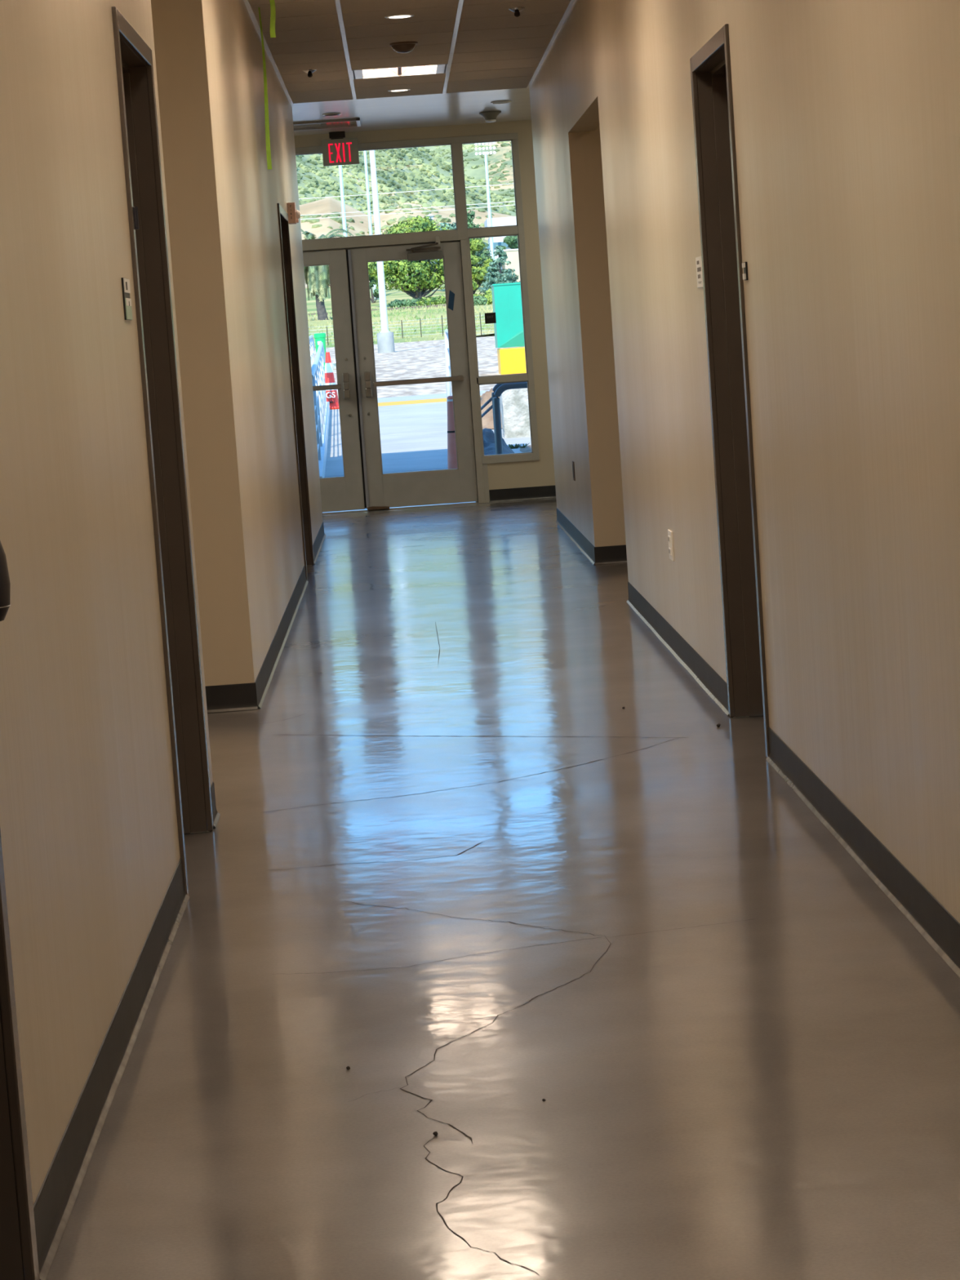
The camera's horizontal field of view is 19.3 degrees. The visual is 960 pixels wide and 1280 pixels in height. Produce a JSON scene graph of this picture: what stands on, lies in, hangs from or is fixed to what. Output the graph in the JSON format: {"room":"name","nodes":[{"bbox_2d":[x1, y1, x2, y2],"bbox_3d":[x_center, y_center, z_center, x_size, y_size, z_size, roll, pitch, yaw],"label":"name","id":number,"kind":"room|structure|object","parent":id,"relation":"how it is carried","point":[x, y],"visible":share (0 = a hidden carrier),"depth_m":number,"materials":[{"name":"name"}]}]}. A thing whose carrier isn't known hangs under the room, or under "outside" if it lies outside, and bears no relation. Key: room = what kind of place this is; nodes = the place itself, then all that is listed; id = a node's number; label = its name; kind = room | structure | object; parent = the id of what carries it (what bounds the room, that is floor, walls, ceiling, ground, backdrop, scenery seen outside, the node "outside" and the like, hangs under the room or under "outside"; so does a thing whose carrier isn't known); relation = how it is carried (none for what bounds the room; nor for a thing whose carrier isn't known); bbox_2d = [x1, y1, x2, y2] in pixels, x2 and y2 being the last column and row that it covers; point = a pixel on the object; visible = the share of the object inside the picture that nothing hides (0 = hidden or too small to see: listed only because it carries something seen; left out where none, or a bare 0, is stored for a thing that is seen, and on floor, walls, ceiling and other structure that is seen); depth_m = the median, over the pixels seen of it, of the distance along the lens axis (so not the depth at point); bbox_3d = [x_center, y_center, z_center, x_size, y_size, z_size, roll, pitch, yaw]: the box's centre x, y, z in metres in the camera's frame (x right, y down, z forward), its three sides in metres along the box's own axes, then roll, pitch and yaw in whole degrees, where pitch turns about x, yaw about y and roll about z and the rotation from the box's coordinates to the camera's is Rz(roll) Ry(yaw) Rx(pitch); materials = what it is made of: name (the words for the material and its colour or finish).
{"room":"building corridor","nodes":[
{"label":"building corridor","id":0,"kind":"room"},
{"bbox_2d":[0,0,213,1204],"bbox_3d":[-0.773,-0.385,1.572,0.150,3.220,13.250,-4,6,-1],"label":"wall","id":1,"kind":"structure","parent":0,"point":[89,827],"depth_m":5.30,"materials":[{"name":"beige paint"}]},
{"bbox_2d":[0,830,39,1279],"bbox_3d":[-0.798,-0.077,3.510,0.180,2.198,1.100,-4,6,-1],"label":"door","id":2,"kind":"structure","parent":1,"relation":"in","point":[19,1260],"depth_m":4.11,"materials":[{"name":"brown wood"}]},
{"bbox_2d":[0,541,10,621],"bbox_3d":[-0.696,-0.099,3.923,0.086,0.157,0.086,-4,6,-1],"label":"housing","id":3,"kind":"object","parent":2,"relation":"attached to","point":[5,584],"visible":1,"depth_m":3.91,"materials":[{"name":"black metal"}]},
{"bbox_2d":[121,277,133,319],"bbox_3d":[-0.834,-0.806,6.691,0.007,0.098,0.140,-4,6,-1],"label":"room sign","id":4,"kind":"object","parent":1,"relation":"attached to","point":[125,282],"visible":1,"depth_m":6.66,"materials":[{"name":"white plastic"}]},
{"bbox_2d":[111,6,213,894],"bbox_3d":[-0.908,-0.493,7.476,0.190,2.198,1.020,-4,6,-1],"label":"door","id":5,"kind":"structure","parent":1,"relation":"in","point":[134,57],"depth_m":7.90,"materials":[{"name":"brown wood"}]},
{"bbox_2d":[243,0,574,135],"bbox_3d":[-0.386,-2.772,8.777,9.300,0.263,28.350,-4,6,-1],"label":"ceiling","id":6,"kind":"structure","parent":0,"point":[482,44],"depth_m":17.06,"materials":[{"name":"tile"}]},
{"bbox_2d":[257,7,271,169],"bbox_3d":[-1.083,-2.771,14.217,0.020,0.805,0.026,0,7,31],"label":"tape","id":7,"kind":"object","parent":6,"relation":"hanging from","point":[266,105],"visible":1,"depth_m":14.22,"materials":[{"name":"plastic"}]},
{"bbox_2d":[269,0,275,37],"bbox_3d":[-1.001,-3.013,13.637,0.036,0.214,0.008,-5,6,-12],"label":"tape","id":8,"kind":"object","parent":6,"relation":"hanging from","point":[273,11],"visible":1,"depth_m":13.64,"materials":[{"name":"plastic"}]},
{"bbox_2d":[302,69,316,77],"bbox_3d":[-1.053,-3.508,17.517,0.090,0.046,0.089,-4,6,-1],"label":"sprinkler","id":9,"kind":"object","parent":6,"relation":"attached to","point":[308,72],"visible":1,"depth_m":17.50,"materials":[{"name":"black metal"}]},
{"bbox_2d":[293,118,360,131],"bbox_3d":[-1.497,-3.954,21.823,1.152,0.018,0.620,-4,6,-1],"label":"ceiling light","id":10,"kind":"object","parent":6,"relation":"in","point":[350,122],"visible":0.57,"depth_m":21.83,"materials":[{"name":"silver metal"}]},
{"bbox_2d":[322,112,341,115],"bbox_3d":[-1.099,-3.892,20.956,0.140,0.008,0.140,-4,6,-1],"label":"recessed light","id":11,"kind":"object","parent":6,"relation":"in","point":[334,113],"visible":1,"depth_m":20.92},
{"bbox_2d":[321,131,359,166],"bbox_3d":[-1.124,-3.953,22.752,0.290,0.264,0.075,-4,6,-1],"label":"exit sign","id":12,"kind":"object","parent":6,"relation":"hanging from","point":[336,151],"visible":1,"depth_m":22.74,"materials":[{"name":"black plastic"}]},
{"bbox_2d":[387,88,410,92],"bbox_3d":[-0.551,-3.756,19.326,0.156,0.008,0.156,-4,6,-1],"label":"recessed light","id":13,"kind":"object","parent":6,"relation":"in","point":[394,90],"visible":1,"depth_m":19.31,"materials":[{"name":"white plastic"}]},
{"bbox_2d":[351,63,447,79],"bbox_3d":[-0.515,-3.673,18.008,0.606,0.111,0.606,-4,6,-1],"label":"ceiling light","id":14,"kind":"object","parent":6,"relation":"attached to","point":[442,68],"visible":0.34,"depth_m":18.29,"materials":[{"name":"plastic"}]},
{"bbox_2d":[385,13,414,18],"bbox_3d":[-0.425,-3.300,14.972,0.156,0.008,0.156,-4,6,-1],"label":"recessed light","id":15,"kind":"object","parent":6,"relation":"in","point":[403,15],"visible":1,"depth_m":14.95,"materials":[{"name":"white plastic"}]},
{"bbox_2d":[389,41,417,53],"bbox_3d":[-0.439,-3.418,16.327,0.164,0.060,0.164,-4,6,-1],"label":"detector","id":16,"kind":"object","parent":6,"relation":"attached to","point":[399,46],"visible":1,"depth_m":16.28,"materials":[{"name":"brown plastic"}]},
{"bbox_2d":[479,111,501,122],"bbox_3d":[0.081,-4.030,21.810,0.170,0.076,0.169,-4,6,-1],"label":"smoke detector","id":17,"kind":"object","parent":6,"relation":"attached to","point":[491,116],"visible":1,"depth_m":21.77,"materials":[{"name":"grey plastic"}]},
{"bbox_2d":[490,100,511,103],"bbox_3d":[0.154,-3.974,20.913,0.156,0.009,0.155,-4,6,-1],"label":"ring","id":18,"kind":"object","parent":6,"relation":"attached to","point":[504,101],"visible":1,"depth_m":20.88,"materials":[{"name":"white metal"}]},
{"bbox_2d":[508,7,524,17],"bbox_3d":[0.196,-3.323,14.977,0.090,0.046,0.089,-4,6,-1],"label":"sprinkler","id":19,"kind":"object","parent":6,"relation":"attached to","point":[516,10],"visible":1,"depth_m":14.96,"materials":[{"name":"black metal"}]},
{"bbox_2d":[45,497,959,1279],"bbox_3d":[-0.171,0.382,9.199,9.200,0.001,28.420,-4,6,-1],"label":"floor","id":20,"kind":"structure","parent":0,"point":[445,863],"depth_m":5.84,"materials":[{"name":"concrete"}]},
{"bbox_2d":[367,506,389,510],"bbox_3d":[-0.832,-1.084,23.170,0.180,0.025,0.033,-4,6,-1],"label":"wedge","id":21,"kind":"object","parent":20,"relation":"on","point":[372,507],"visible":1,"depth_m":23.16,"materials":[{"name":"brown wood"}]},
{"bbox_2d":[151,0,959,923],"bbox_3d":[-0.283,-1.224,9.118,9.300,3.220,28.400,-4,6,-1],"label":"wall","id":22,"kind":"structure","parent":0,"point":[846,113],"depth_m":9.74,"materials":[{"name":"beige paint"}]},
{"bbox_2d":[33,521,325,1279],"bbox_3d":[-2.637,0.652,7.787,3.782,0.102,25.500,-4,6,-1],"label":"baseboard","id":23,"kind":"structure","parent":22,"relation":"attached to","point":[53,1206],"depth_m":5.49,"materials":[{"name":"grey rubber"}]},
{"bbox_2d":[286,202,300,224],"bbox_3d":[-1.174,-2.696,17.870,0.078,0.130,0.121,-4,6,-1],"label":"fire alarm","id":24,"kind":"object","parent":22,"relation":"attached to","point":[294,215],"visible":0.98,"depth_m":17.81,"materials":[{"name":"beige plastic"}]},
{"bbox_2d":[277,203,314,580],"bbox_3d":[-1.189,-1.487,17.026,0.180,2.188,1.330,-4,6,-1],"label":"door","id":25,"kind":"structure","parent":22,"relation":"in","point":[283,223],"depth_m":17.60,"materials":[{"name":"brown metal"}]},
{"bbox_2d":[322,501,478,514],"bbox_3d":[-0.959,-1.065,23.242,1.896,0.008,0.150,-4,6,-1],"label":"trim","id":26,"kind":"structure","parent":22,"relation":"attached to","point":[475,502],"depth_m":23.18,"materials":[{"name":"metal"}]},
{"bbox_2d":[294,132,539,502],"bbox_3d":[-0.828,-2.552,23.090,2.473,2.972,0.112,-4,6,-1],"label":"window","id":27,"kind":"structure","parent":22,"relation":"in","point":[462,233],"depth_m":22.99,"materials":[{"name":"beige metal"}]},
{"bbox_2d":[302,248,366,511],"bbox_3d":[-1.453,-2.092,23.075,0.940,2.120,0.132,-4,6,-1],"label":"door","id":28,"kind":"structure","parent":27,"relation":"attached to","point":[348,492],"depth_m":23.10,"materials":[{"name":"grey paint"}]},
{"bbox_2d":[347,235,477,508],"bbox_3d":[-0.547,-2.181,23.066,0.915,2.176,0.163,-4,6,-1],"label":"door","id":29,"kind":"structure","parent":27,"relation":"attached to","point":[458,485],"depth_m":23.12,"materials":[{"name":"grey paint"}]},
{"bbox_2d":[448,290,454,310],"bbox_3d":[-0.234,-2.767,23.051,0.064,0.170,0.001,-4,6,-1],"label":"tape strip","id":30,"kind":"object","parent":29,"relation":"attached to","point":[451,295],"visible":1,"depth_m":23.05,"materials":[{"name":"black plastic"}]},
{"bbox_2d":[484,312,496,324],"bbox_3d":[0.085,-2.628,23.095,0.090,0.087,0.007,-4,6,-1],"label":"plaque","id":31,"kind":"object","parent":27,"relation":"attached to","point":[490,317],"visible":1,"depth_m":23.09,"materials":[{"name":"black plastic"}]},
{"bbox_2d":[488,484,555,502],"bbox_3d":[1.292,-1.266,23.233,2.445,0.102,0.017,-4,6,-1],"label":"baseboard","id":32,"kind":"structure","parent":22,"relation":"attached to","point":[544,491],"depth_m":23.21,"materials":[{"name":"grey rubber"}]},
{"bbox_2d":[572,461,575,480],"bbox_3d":[0.588,-1.065,17.810,0.008,0.120,0.120,-4,6,-1],"label":"outlet plate","id":33,"kind":"object","parent":22,"relation":"attached to","point":[573,465],"visible":1,"depth_m":17.75,"materials":[{"name":"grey plastic"}]},
{"bbox_2d":[667,529,674,561],"bbox_3d":[0.772,-0.384,11.477,0.010,0.120,0.145,-4,6,-1],"label":"wall outlet","id":34,"kind":"object","parent":22,"relation":"attached to","point":[669,532],"visible":1,"depth_m":11.44,"materials":[{"name":"white plastic"}]},
{"bbox_2d":[695,256,703,288],"bbox_3d":[0.751,-1.256,9.662,0.007,0.104,0.170,-4,6,-1],"label":"notice","id":35,"kind":"object","parent":22,"relation":"attached to","point":[698,260],"visible":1,"depth_m":9.65,"materials":[{"name":"white plastic"}]},
{"bbox_2d":[689,23,769,757],"bbox_3d":[0.880,-0.794,9.056,0.180,2.218,1.030,-4,6,-1],"label":"door","id":36,"kind":"structure","parent":22,"relation":"in","point":[710,66],"depth_m":9.49,"materials":[{"name":"brown wood"}]},
{"bbox_2d":[742,262,748,280],"bbox_3d":[0.788,-1.096,8.408,0.010,0.054,0.050,-4,6,-1],"label":"plate","id":37,"kind":"object","parent":22,"relation":"attached to","point":[744,265],"visible":1,"depth_m":8.38,"materials":[{"name":"silver metal"}]},
{"bbox_2d":[555,507,959,977],"bbox_3d":[2.578,0.297,7.745,3.368,0.102,25.190,-4,6,-1],"label":"baseboard","id":38,"kind":"structure","parent":22,"relation":"attached to","point":[927,915],"depth_m":7.45,"materials":[{"name":"grey rubber"}]},
{"label":"outside","id":39,"kind":"structure","parent":0,"visible":0},
{"bbox_2d":[322,401,531,512],"bbox_3d":[-0.909,-2.418,34.222,120.000,0.387,22.000,-4,6,-1],"label":"concrete walk","id":40,"kind":"structure","parent":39,"point":[424,450],"depth_m":34.96,"materials":[{"name":"grey concrete"}]},
{"bbox_2d":[309,334,315,367],"bbox_3d":[-2.701,-3.959,43.606,0.074,1.628,32.724,-4,6,-2],"label":"guard rail","id":41,"kind":"object","parent":40,"relation":"on","point":[311,337],"visible":0.16,"depth_m":57.12,"materials":[{"name":"metal"}]},
{"bbox_2d":[311,342,329,478],"bbox_3d":[-2.006,-3.029,35.576,0.100,1.477,18.922,-4,6,-2],"label":"guard rail","id":42,"kind":"object","parent":40,"relation":"on","point":[322,407],"visible":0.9,"depth_m":33.60,"materials":[{"name":"metal"}]},
{"bbox_2d":[328,467,447,476],"bbox_3d":[-0.737,-1.702,28.579,60.000,0.013,0.020,-4,6,-1],"label":"joint","id":43,"kind":"object","parent":40,"relation":"on","point":[445,468],"visible":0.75,"depth_m":28.57,"materials":[{"name":"grey concrete"}]},
{"bbox_2d":[333,431,442,439],"bbox_3d":[-0.973,-2.648,36.419,60.000,0.013,0.020,-4,6,-1],"label":"joint","id":44,"kind":"object","parent":40,"relation":"on","point":[438,431],"visible":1,"depth_m":36.41,"materials":[{"name":"grey concrete"}]},
{"bbox_2d":[329,395,480,409],"bbox_3d":[-1.263,-3.851,45.931,120.000,0.025,1.600,-4,6,-1],"label":"kerb","id":45,"kind":"object","parent":40,"relation":"on","point":[436,400],"visible":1,"depth_m":45.80,"materials":[{"name":"yellow concrete"}]},
{"bbox_2d":[324,351,339,408],"bbox_3d":[-2.405,-4.149,45.255,0.340,0.908,0.356,-4,6,-1],"label":"traffic cone","id":46,"kind":"object","parent":45,"relation":"on","point":[331,395],"visible":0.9,"depth_m":45.18,"materials":[{"name":"red plastic"}]},
{"bbox_2d":[444,328,451,405],"bbox_3d":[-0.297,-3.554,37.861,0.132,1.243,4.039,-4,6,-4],"label":"post","id":47,"kind":"object","parent":40,"relation":"on","point":[446,332],"visible":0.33,"depth_m":39.79,"materials":[{"name":"metal"}]},
{"bbox_2d":[446,395,457,469],"bbox_3d":[-0.236,-1.958,27.148,0.320,0.771,0.320,-4,6,-1],"label":"post","id":48,"kind":"object","parent":40,"relation":"on","point":[451,448],"visible":0.32,"depth_m":27.09,"materials":[{"name":"black plastic"}]},
{"bbox_2d":[480,387,502,429],"bbox_3d":[0.131,-3.036,36.904,0.840,0.507,1.800,-4,6,-1],"label":"dirt mound","id":49,"kind":"object","parent":40,"relation":"on","point":[487,420],"visible":0.16,"depth_m":36.30,"materials":[{"name":"brown soil"}]},
{"bbox_2d":[480,383,502,454],"bbox_3d":[0.093,-2.143,28.257,0.688,0.882,2.308,-7,7,-24],"label":"handrail","id":50,"kind":"object","parent":40,"relation":"on","point":[497,385],"visible":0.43,"depth_m":27.35,"materials":[{"name":"metal"}]},
{"bbox_2d":[482,427,514,455],"bbox_3d":[0.066,-2.161,30.757,0.600,0.296,3.400,-4,6,-1],"label":"plastic sheeting","id":51,"kind":"object","parent":40,"relation":"on","point":[489,446],"visible":0.35,"depth_m":30.02,"materials":[{"name":"plastic"}]},
{"bbox_2d":[493,382,527,454],"bbox_3d":[0.501,-1.927,25.966,0.813,0.902,0.140,-4,6,-1],"label":"handrail","id":52,"kind":"object","parent":40,"relation":"on","point":[496,406],"visible":0.65,"depth_m":25.91,"materials":[{"name":"blue metal"}]},
{"bbox_2d":[509,443,519,448],"bbox_3d":[0.390,-2.087,30.468,0.138,0.053,0.146,1,8,38],"label":"tuft","id":53,"kind":"object","parent":40,"relation":"on","point":[515,446],"visible":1,"depth_m":30.44,"materials":[{"name":"green plant"}]},
{"bbox_2d":[499,387,530,438],"bbox_3d":[1.362,-2.845,34.345,2.221,0.734,0.824,-4,6,-1],"label":"concrete block","id":54,"kind":"object","parent":40,"relation":"on","point":[514,407],"visible":0.23,"depth_m":33.92,"materials":[{"name":"grey concrete"}]},
{"bbox_2d":[519,444,531,452],"bbox_3d":[0.748,-2.140,31.181,0.720,0.060,2.400,-4,6,-1],"label":"dirt patch","id":55,"kind":"object","parent":40,"relation":"on","point":[528,449],"visible":0.13,"depth_m":30.84,"materials":[{"name":"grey soil"}]},
{"bbox_2d":[517,443,528,448],"bbox_3d":[0.477,-2.094,30.475,0.122,0.053,0.154,1,8,37],"label":"tuft","id":56,"kind":"object","parent":55,"relation":"on","point":[526,445],"visible":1,"depth_m":30.46,"materials":[{"name":"green plant"}]},
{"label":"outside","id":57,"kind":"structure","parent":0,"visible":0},
{"bbox_2d":[313,336,524,399],"bbox_3d":[-2.787,-9.748,97.224,180.000,0.970,96.500,-4,6,-1],"label":"paved road","id":58,"kind":"structure","parent":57,"point":[415,359],"depth_m":77.29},
{"bbox_2d":[313,333,325,370],"bbox_3d":[-4.436,-8.094,79.495,0.398,1.046,0.600,-4,6,-1],"label":"bin","id":59,"kind":"object","parent":58,"relation":"on","point":[319,337],"visible":0.52,"depth_m":79.34,"materials":[{"name":"plastic"}]},
{"bbox_2d":[315,337,325,365],"bbox_3d":[-4.465,-8.092,79.494,0.304,0.846,0.304,-4,6,-1],"label":"tub","id":60,"kind":"object","parent":59,"relation":"in","point":[317,340],"depth_m":79.36,"materials":[{"name":"green plastic"}]},
{"bbox_2d":[332,359,336,369],"bbox_3d":[-3.813,-7.868,80.067,0.737,0.392,0.890,-4,6,-1],"label":"bag","id":61,"kind":"object","parent":58,"relation":"on","point":[334,365],"visible":0.07,"depth_m":79.90,"materials":[{"name":"white plastic"}]},
{"bbox_2d":[368,150,395,353],"bbox_3d":[-3.282,-17.732,108.696,2.225,13.290,0.650,-4,6,-1],"label":"light pole","id":62,"kind":"object","parent":58,"relation":"on","point":[385,340],"visible":0.66,"depth_m":109.00,"materials":[{"name":"metal"}]},
{"bbox_2d":[490,282,526,374],"bbox_3d":[1.277,-6.684,60.394,1.940,1.918,1.440,-4,6,-1],"label":"machine","id":63,"kind":"object","parent":58,"relation":"on","point":[506,297],"visible":0.37,"depth_m":59.68,"materials":[{"name":"teal metal"}]},
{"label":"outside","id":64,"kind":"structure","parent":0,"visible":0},
{"bbox_2d":[377,390,489,402],"bbox_3d":[-1.325,-4.096,48.016,120.000,0.029,2.600,-4,6,-1],"label":"strip","id":65,"kind":"object","parent":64,"point":[439,395],"visible":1,"depth_m":48.03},
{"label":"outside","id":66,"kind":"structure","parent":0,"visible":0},
{"bbox_2d":[296,141,515,288],"bbox_3d":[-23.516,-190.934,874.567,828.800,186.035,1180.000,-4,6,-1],"label":"hillside","id":67,"kind":"structure","parent":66,"point":[326,206],"depth_m":578.99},
{"bbox_2d":[295,141,515,262],"bbox_3d":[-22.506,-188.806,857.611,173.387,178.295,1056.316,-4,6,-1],"label":"bushes","id":68,"kind":"object","parent":67,"relation":"on","point":[425,182],"visible":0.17,"depth_m":650.02,"materials":[{"name":"green plant"}]},
{"bbox_2d":[425,213,434,261],"bbox_3d":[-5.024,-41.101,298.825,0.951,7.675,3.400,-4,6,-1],"label":"house","id":69,"kind":"structure","parent":67,"relation":"on","point":[431,215],"depth_m":296.95,"materials":[{"name":"paint"}]},
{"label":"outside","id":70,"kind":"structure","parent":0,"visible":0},
{"bbox_2d":[305,240,519,348],"bbox_3d":[-8.521,-35.885,277.141,320.000,14.063,267.000,-4,6,-1],"label":"meadow","id":71,"kind":"structure","parent":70,"point":[394,294],"depth_m":175.98,"materials":[{"name":"green plant"}]},
{"bbox_2d":[301,228,353,319],"bbox_3d":[-10.225,-23.113,178.482,5.424,6.239,5.386,-4,6,-1],"label":"tree","id":72,"kind":"object","parent":71,"relation":"on","point":[317,278],"visible":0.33,"depth_m":177.84,"materials":[{"name":"green plant"}]},
{"bbox_2d":[338,164,346,236],"bbox_3d":[-12.562,-41.230,256.849,2.230,20.779,0.400,-4,6,-1],"label":"pole","id":73,"kind":"object","parent":71,"relation":"on","point":[341,185],"visible":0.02,"depth_m":256.86,"materials":[{"name":"white metal"}]},
{"bbox_2d":[363,151,376,297],"bbox_3d":[-10.348,-42.235,258.835,2.230,21.822,0.370,-4,6,-1],"label":"utility pole","id":74,"kind":"object","parent":71,"relation":"on","point":[364,152],"visible":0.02,"depth_m":258.88,"materials":[{"name":"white metal"}]},
{"bbox_2d":[368,266,378,302],"bbox_3d":[-9.610,-31.152,248.100,2.926,3.836,2.089,-4,6,-1],"label":"tree","id":75,"kind":"object","parent":71,"relation":"on","point":[375,294],"visible":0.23,"depth_m":248.05,"materials":[{"name":"green plant"}]},
{"bbox_2d":[307,304,445,315],"bbox_3d":[-6.498,-25.433,217.739,180.000,0.260,0.600,-4,6,-1],"label":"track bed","id":76,"kind":"object","parent":71,"relation":"on","point":[428,306],"visible":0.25,"depth_m":217.47,"materials":[{"name":"grey gravel"}]},
{"bbox_2d":[308,312,493,345],"bbox_3d":[-1.869,-16.379,149.114,49.000,1.599,0.040,-4,6,-1],"label":"wire fence","id":77,"kind":"object","parent":71,"relation":"on","point":[480,318],"visible":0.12,"depth_m":149.06,"materials":[{"name":"metal"}]},
{"bbox_2d":[387,297,422,307],"bbox_3d":[-5.999,-27.371,230.316,2.999,0.881,1.369,-4,6,-1],"label":"shrub","id":78,"kind":"object","parent":71,"relation":"on","point":[407,302],"visible":0.8,"depth_m":229.91,"materials":[{"name":"green plant"}]},
{"bbox_2d":[368,215,452,305],"bbox_3d":[-5.349,-31.756,237.648,9.109,7.770,5.990,-4,6,-1],"label":"tree","id":79,"kind":"object","parent":71,"relation":"on","point":[419,280],"visible":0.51,"depth_m":236.87,"materials":[{"name":"green plant"}]},
{"bbox_2d":[415,294,445,306],"bbox_3d":[-3.184,-27.131,226.416,3.955,0.992,1.304,-4,6,-1],"label":"shrub","id":80,"kind":"object","parent":71,"relation":"on","point":[438,300],"visible":0.47,"depth_m":226.02,"materials":[{"name":"green plant"}]},
{"bbox_2d":[430,222,487,265],"bbox_3d":[-2.746,-35.317,261.625,6.983,6.675,4.878,-4,6,-1],"label":"tree","id":81,"kind":"object","parent":71,"relation":"on","point":[452,226],"visible":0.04,"depth_m":260.65,"materials":[{"name":"green plant"}]},
{"bbox_2d":[473,294,487,305],"bbox_3d":[-0.404,-23.714,198.690,1.923,1.011,1.371,-4,6,-1],"label":"shrub","id":82,"kind":"object","parent":71,"relation":"on","point":[479,300],"visible":0.37,"depth_m":198.25,"materials":[{"name":"green plant"}]},
{"bbox_2d":[466,204,497,277],"bbox_3d":[-0.764,-39.518,282.497,5.238,7.908,5.243,-4,6,-1],"label":"conifer","id":83,"kind":"object","parent":71,"relation":"on","point":[486,254],"visible":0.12,"depth_m":281.90,"materials":[{"name":"green plant"}]},
{"bbox_2d":[473,293,492,305],"bbox_3d":[0.270,-24.485,203.674,2.497,1.017,1.404,-4,6,-1],"label":"shrub","id":84,"kind":"object","parent":71,"relation":"on","point":[489,302],"visible":0.26,"depth_m":203.25,"materials":[{"name":"green plant"}]},
{"bbox_2d":[469,238,497,294],"bbox_3d":[-0.978,-31.441,241.221,5.034,5.778,3.158,-4,6,-1],"label":"tree","id":85,"kind":"object","parent":71,"relation":"on","point":[478,273],"visible":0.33,"depth_m":240.36,"materials":[{"name":"green plant"}]},
{"bbox_2d":[474,142,496,260],"bbox_3d":[0.955,-45.512,297.028,2.230,14.391,0.440,-4,6,-1],"label":"light","id":86,"kind":"object","parent":71,"relation":"on","point":[490,222],"visible":0.7,"depth_m":296.66,"materials":[{"name":"grey metal"}]},
{"bbox_2d":[484,287,492,295],"bbox_3d":[1.659,-25.145,206.652,2.789,1.472,1.369,-4,6,-1],"label":"shrub","id":87,"kind":"object","parent":71,"relation":"on","point":[488,291],"visible":0.04,"depth_m":206.29,"materials":[{"name":"green plant"}]},
{"bbox_2d":[486,241,511,269],"bbox_3d":[3.035,-40.562,304.145,4.600,4.378,3.400,-4,6,-1],"label":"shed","id":88,"kind":"object","parent":71,"relation":"on","point":[501,243],"visible":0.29,"depth_m":302.22,"materials":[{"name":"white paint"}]},
{"bbox_2d":[479,245,519,293],"bbox_3d":[1.625,-29.634,229.317,4.144,4.716,4.077,-4,6,-1],"label":"conifer","id":89,"kind":"object","parent":71,"relation":"on","point":[504,276],"visible":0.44,"depth_m":228.79,"materials":[{"name":"green plant"}]},
{"bbox_2d":[484,216,516,244],"bbox_3d":[12.165,-46.546,332.451,22.600,7.013,10.600,-4,6,-1],"label":"building","id":90,"kind":"structure","parent":71,"relation":"on","point":[500,221],"depth_m":326.69,"materials":[{"name":"white paint"}]},
{"bbox_2d":[495,235,518,255],"bbox_3d":[3.207,-40.448,297.701,3.143,4.347,2.694,-4,6,-1],"label":"tree","id":91,"kind":"object","parent":71,"relation":"on","point":[512,241],"visible":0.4,"depth_m":296.95,"materials":[{"name":"green plant"}]},
{"bbox_2d":[502,248,519,281],"bbox_3d":[8.388,-36.774,282.064,12.200,4.804,8.200,-4,6,-1],"label":"building","id":92,"kind":"structure","parent":71,"relation":"on","point":[512,254],"depth_m":277.87,"materials":[{"name":"paint"}]},
{"bbox_3d":[-66.115,-24.067,196.741,0.342,11.167,2.000,-4,6,-1],"label":"utility pole","id":93,"kind":"object","parent":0,"visible":0},
{"bbox_2d":[298,183,512,199],"bbox_3d":[-6.558,-32.366,197.598,120.003,2.348,0.048,-4,6,-1],"label":"overhead wire","id":94,"kind":"object","parent":93,"relation":"attached to","point":[504,184],"visible":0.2,"depth_m":197.72,"materials":[{"name":"grey metal"}]},
{"bbox_2d":[300,204,514,219],"bbox_3d":[-6.460,-30.942,197.750,120.003,2.346,0.048,-4,6,-1],"label":"overhead wire","id":95,"kind":"object","parent":93,"relation":"attached to","point":[506,205],"visible":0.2,"depth_m":197.86,"materials":[{"name":"grey metal"}]},
{"bbox_2d":[300,200,515,215],"bbox_3d":[-6.482,-31.263,197.716,120.003,2.490,0.048,-4,6,-1],"label":"overhead wire","id":96,"kind":"object","parent":93,"relation":"attached to","point":[514,201],"visible":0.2,"depth_m":197.86,"materials":[{"name":"grey metal"}]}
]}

